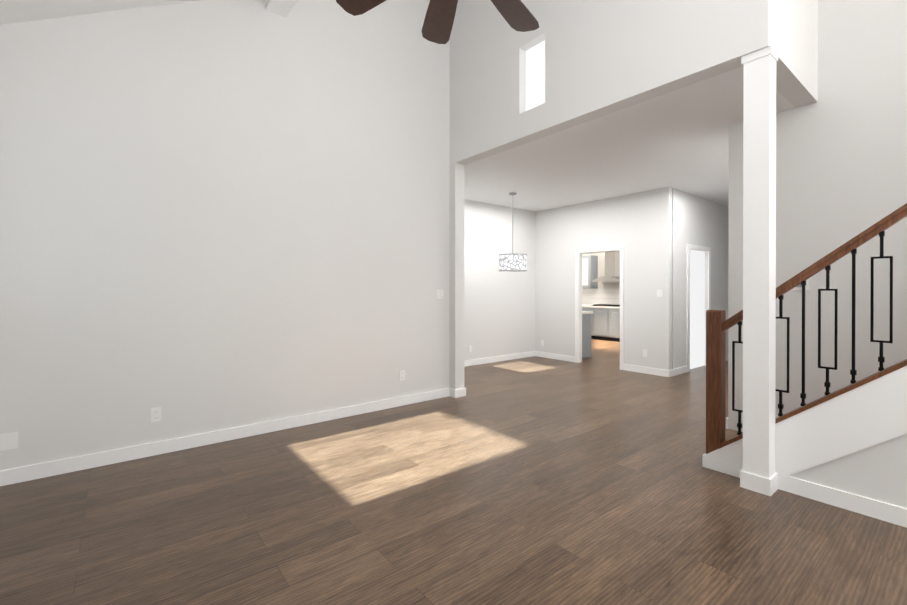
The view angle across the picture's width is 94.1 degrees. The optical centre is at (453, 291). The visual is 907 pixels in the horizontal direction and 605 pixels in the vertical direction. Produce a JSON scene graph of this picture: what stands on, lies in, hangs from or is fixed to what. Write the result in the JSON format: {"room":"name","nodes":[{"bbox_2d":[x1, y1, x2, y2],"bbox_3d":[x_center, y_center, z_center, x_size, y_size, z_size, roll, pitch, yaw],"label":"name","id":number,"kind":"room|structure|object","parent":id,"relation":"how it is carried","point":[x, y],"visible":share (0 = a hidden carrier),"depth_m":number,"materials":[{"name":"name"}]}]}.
{"room":"living room","nodes":[
{"label":"living room","id":0,"kind":"room"},
{"bbox_2d":[0,0,196,24],"bbox_3d":[1.220,-3.409,1.646,5.710,3.405,7.770,0,0,-39],"label":"ceiling","id":1,"kind":"structure","parent":0,"point":[14,11],"depth_m":3.04,"materials":[{"name":"white paint"}]},
{"bbox_2d":[265,0,296,17],"bbox_3d":[0.620,-2.809,1.167,0.190,0.277,7.470,0,0,-39],"label":"ceiling beam","id":2,"kind":"structure","parent":1,"relation":"attached to","point":[283,8],"depth_m":3.98,"materials":[{"name":"white paint"}]},
{"bbox_2d":[336,0,538,43],"bbox_3d":[0.026,-2.064,1.917,1.508,1.214,1.508,0,0,-39],"label":"fan","id":3,"kind":"object","parent":2,"relation":"hanging from","point":[517,15],"visible":1,"depth_m":2.41,"materials":[{"name":"brown wood"}]},
{"bbox_2d":[0,0,449,470],"bbox_3d":[-1.686,-1.453,4.206,4.370,5.605,0.150,0,0,-39],"label":"wall","id":4,"kind":"structure","parent":0,"point":[216,215],"depth_m":3.76,"materials":[{"name":"white paint"}]},
{"bbox_2d":[0,432,17,450],"bbox_3d":[-3.131,1.054,2.955,0.115,0.115,0.006,0,0,-39],"label":"outlet plate","id":5,"kind":"object","parent":4,"relation":"attached to","point":[8,441],"visible":1,"depth_m":2.96,"materials":[{"name":"white plastic"}]},
{"bbox_2d":[151,407,160,422],"bbox_3d":[-2.459,1.022,3.492,0.070,0.115,0.008,0,0,-39],"label":"electrical outlet","id":6,"kind":"object","parent":4,"relation":"attached to","point":[155,414],"visible":1,"depth_m":3.49,"materials":[{"name":"white plastic"}]},
{"bbox_2d":[0,388,451,485],"bbox_3d":[-1.634,1.298,4.150,4.070,0.105,0.016,0,0,-39],"label":"baseboard","id":7,"kind":"structure","parent":4,"relation":"attached to","point":[40,470],"depth_m":3.65,"materials":[{"name":"white wood"}]},
{"bbox_2d":[400,370,404,380],"bbox_3d":[-0.602,0.993,4.981,0.070,0.115,0.008,0,0,-39],"label":"electrical outlet","id":8,"kind":"object","parent":4,"relation":"attached to","point":[402,374],"visible":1,"depth_m":4.98,"materials":[{"name":"white plastic"}]},
{"bbox_2d":[436,289,442,298],"bbox_3d":[-0.173,0.036,5.322,0.115,0.115,0.009,0,0,-39],"label":"light switch","id":9,"kind":"object","parent":4,"relation":"attached to","point":[439,293],"visible":1,"depth_m":5.32,"materials":[{"name":"white plastic"}]},
{"bbox_2d":[0,339,906,604],"bbox_3d":[2.394,1.407,5.121,11.870,0.120,11.700,0,0,-39],"label":"floor","id":10,"kind":"structure","parent":0,"point":[536,480],"depth_m":2.52,"materials":[{"name":"brown wood"}]},
{"bbox_2d":[582,315,590,357],"bbox_3d":[1.887,0.894,9.167,0.698,0.880,2.050,0,0,-39],"label":"base cabinet","id":11,"kind":"object","parent":10,"relation":"on","point":[586,334],"depth_m":8.48,"materials":[{"name":"grey wood"}]},
{"bbox_2d":[582,311,592,314],"bbox_3d":[1.908,0.434,9.163,0.728,0.040,2.080,0,0,-39],"label":"countertop","id":12,"kind":"structure","parent":11,"relation":"on","point":[583,312],"depth_m":8.49,"materials":[{"name":"white stone"}]},
{"bbox_2d":[582,307,593,338],"bbox_3d":[3.932,0.886,11.966,0.600,0.880,0.450,0,0,-39],"label":"base cabinet","id":13,"kind":"object","parent":10,"relation":"on","point":[591,309],"depth_m":11.65,"materials":[{"name":"grey wood"}]},
{"bbox_2d":[594,307,605,339],"bbox_3d":[4.214,0.887,11.615,0.600,0.880,0.450,0,0,-39],"label":"base cabinet","id":14,"kind":"object","parent":10,"relation":"on","point":[599,312],"depth_m":11.45,"materials":[{"name":"grey wood"}]},
{"bbox_2d":[606,307,619,341],"bbox_3d":[4.495,0.888,11.264,0.600,0.880,0.450,0,0,-39],"label":"base cabinet","id":15,"kind":"object","parent":10,"relation":"on","point":[612,313],"depth_m":11.15,"materials":[{"name":"grey wood"}]},
{"bbox_2d":[582,303,589,306],"bbox_3d":[4.013,0.426,11.849,0.620,0.040,2.918,0,0,-39],"label":"countertop","id":16,"kind":"structure","parent":15,"relation":"on","point":[583,304],"depth_m":12.16,"materials":[{"name":"white stone"}]},
{"bbox_2d":[590,303,619,306],"bbox_3d":[4.239,0.387,11.557,0.470,0.040,0.700,0,0,-39],"label":"cooktop","id":17,"kind":"object","parent":16,"relation":"in","point":[591,304],"depth_m":11.63,"materials":[{"name":"black glass"}]},
{"bbox_2d":[740,46,777,495],"bbox_3d":[2.101,-0.131,2.901,0.164,2.970,0.174,0,0,-39],"label":"post","id":18,"kind":"object","parent":10,"relation":"on","point":[758,474],"visible":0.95,"depth_m":2.85,"materials":[{"name":"white"}]},
{"bbox_2d":[464,199,534,360],"bbox_3d":[0.426,-0.146,7.787,3.400,2.970,0.150,0,0,-39],"label":"wall","id":19,"kind":"structure","parent":0,"point":[499,313],"depth_m":8.00,"materials":[{"name":"white paint"}]},
{"bbox_2d":[464,351,535,366],"bbox_3d":[0.420,1.287,7.680,3.250,0.105,0.016,0,0,-39],"label":"baseboard","id":20,"kind":"structure","parent":19,"relation":"attached to","point":[472,362],"depth_m":8.02,"materials":[{"name":"white wood"}]},
{"bbox_2d":[582,252,619,288],"bbox_3d":[5.481,-0.155,10.635,0.150,2.970,6.950,0,0,-39],"label":"wall","id":21,"kind":"structure","parent":0,"point":[601,272],"depth_m":12.05,"materials":[{"name":"white paint"}]},
{"bbox_2d":[582,255,597,290],"bbox_3d":[3.736,-0.551,12.394,0.365,0.950,0.880,0,0,-39],"label":"upper cabinet","id":22,"kind":"object","parent":21,"relation":"attached to","point":[589,263],"depth_m":12.06,"materials":[{"name":"grey wood"}]},
{"bbox_2d":[606,251,619,278],"bbox_3d":[4.388,-1.017,11.647,0.280,1.248,0.300,0,0,-39],"label":"upper cabinet","id":23,"kind":"object","parent":21,"relation":"attached to","point":[612,258],"depth_m":11.52,"materials":[{"name":"grey wood"}]},
{"bbox_2d":[535,187,671,369],"bbox_3d":[2.563,-0.146,7.680,0.100,2.970,2.690,0,0,-39],"label":"wall","id":24,"kind":"structure","parent":0,"point":[638,226],"depth_m":7.17,"materials":[{"name":"white paint"}]},
{"bbox_2d":[536,351,574,361],"bbox_3d":[1.992,1.285,8.304,0.016,0.105,0.950,0,0,-39],"label":"baseboard","id":25,"kind":"structure","parent":24,"relation":"attached to","point":[539,354],"depth_m":8.28,"materials":[{"name":"white wood"}]},
{"bbox_2d":[575,246,623,369],"bbox_3d":[2.628,0.284,7.586,0.118,2.110,0.960,0,0,-39],"label":"door frame","id":26,"kind":"structure","parent":24,"relation":"attached to","point":[578,306],"depth_m":7.88,"materials":[{"name":"white wood"}]},
{"bbox_2d":[623,364,671,376],"bbox_3d":[3.141,1.289,6.895,0.046,0.105,0.766,0,0,-39],"label":"baseboard","id":27,"kind":"structure","parent":24,"relation":"attached to","point":[653,371],"depth_m":6.85,"materials":[{"name":"white wood"}]},
{"bbox_2d":[657,290,662,296],"bbox_3d":[3.274,0.032,6.706,0.009,0.115,0.090,0,0,-39],"label":"light switch","id":28,"kind":"object","parent":24,"relation":"attached to","point":[659,293],"visible":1,"depth_m":6.70,"materials":[{"name":"white plastic"}]},
{"bbox_2d":[450,0,775,388],"bbox_3d":[0.569,-1.502,4.783,0.170,5.700,5.010,0,0,-39],"label":"wall","id":29,"kind":"structure","parent":0,"point":[604,57],"depth_m":4.00,"materials":[{"name":"white paint"}]},
{"bbox_2d":[452,387,465,396],"bbox_3d":[-0.343,1.292,6.030,0.036,0.105,1.576,0,0,-39],"label":"baseboard","id":30,"kind":"structure","parent":29,"relation":"attached to","point":[462,391],"depth_m":5.37,"materials":[{"name":"white wood"}]},
{"bbox_2d":[526,33,545,110],"bbox_3d":[0.858,-2.231,4.384,0.115,0.700,0.350,0,0,-39],"label":"clerestory window","id":31,"kind":"structure","parent":29,"relation":"in","point":[536,76],"depth_m":4.43,"materials":[{"name":"white glass"}]},
{"bbox_2d":[464,66,794,211],"bbox_3d":[2.718,-1.732,8.081,7.650,0.200,7.470,0,0,-39],"label":"ceiling","id":32,"kind":"structure","parent":0,"point":[678,139],"depth_m":5.13,"materials":[{"name":"white paint"}]},
{"bbox_2d":[499,192,526,271],"bbox_3d":[0.986,-0.979,7.022,0.476,1.295,0.476,0,0,-39],"label":"dining pendant light","id":33,"kind":"object","parent":32,"relation":"hanging from","point":[512,262],"visible":1,"depth_m":6.84,"materials":[{"name":"silver metal"}]},
{"bbox_2d":[672,188,728,368],"bbox_3d":[4.976,-0.147,7.987,3.950,2.970,0.150,0,0,-39],"label":"wall","id":34,"kind":"structure","parent":0,"point":[697,220],"depth_m":7.16,"materials":[{"name":"white paint"}]},
{"bbox_2d":[672,366,687,375],"bbox_3d":[3.639,1.289,6.814,0.630,0.105,0.016,0,0,-39],"label":"baseboard","id":35,"kind":"structure","parent":34,"relation":"attached to","point":[681,370],"depth_m":6.81,"materials":[{"name":"white wood"}]},
{"bbox_2d":[690,250,704,368],"bbox_3d":[4.195,0.313,7.356,0.800,2.045,0.040,0,0,-39],"label":"door","id":36,"kind":"structure","parent":34,"relation":"attached to","point":[697,308],"depth_m":7.39,"materials":[{"name":"white wood"}]},
{"bbox_2d":[687,244,710,371],"bbox_3d":[4.244,0.278,7.294,0.950,2.125,0.018,0,0,-39],"label":"door frame","id":37,"kind":"structure","parent":34,"relation":"attached to","point":[696,247],"depth_m":7.03,"materials":[{"name":"white wood"}]},
{"bbox_2d":[776,0,817,107],"bbox_3d":[2.612,-3.432,3.300,1.170,3.630,0.150,0,0,-39],"label":"wall","id":38,"kind":"structure","parent":0,"point":[797,52],"depth_m":3.29,"materials":[{"name":"white paint"}]},
{"bbox_2d":[714,434,906,507],"bbox_3d":[3.189,-0.201,1.799,0.120,3.117,3.830,0,0,-39],"label":"wall","id":39,"kind":"structure","parent":0,"point":[878,472],"depth_m":2.54,"materials":[{"name":"white paint"}]},
{"bbox_2d":[702,366,906,527],"bbox_3d":[3.176,-0.201,1.797,0.142,3.117,3.842,0,0,-39],"label":"trim","id":40,"kind":"structure","parent":39,"relation":"attached to","point":[869,414],"depth_m":2.65,"materials":[{"name":"white"}]},
{"bbox_2d":[706,203,906,453],"bbox_3d":[3.181,-0.671,1.791,0.156,4.057,3.830,0,0,-39],"label":"stair railing","id":41,"kind":"object","parent":39,"relation":"on","point":[718,324],"visible":0.79,"depth_m":2.83,"materials":[{"name":"brown wood"}]},
{"bbox_2d":[728,0,906,431],"bbox_3d":[4.287,-1.944,2.270,0.150,6.600,4.900,0,0,-39],"label":"wall","id":42,"kind":"structure","parent":0,"point":[841,161],"depth_m":3.50,"materials":[{"name":"white paint"}]},
{"bbox_2d":[792,281,809,289],"bbox_3d":[3.037,-0.048,3.696,0.025,0.080,0.120,0,0,-39],"label":"light switch","id":43,"kind":"object","parent":42,"relation":"attached to","point":[799,286],"visible":0.5,"depth_m":3.66,"materials":[{"name":"white plastic"}]}
]}

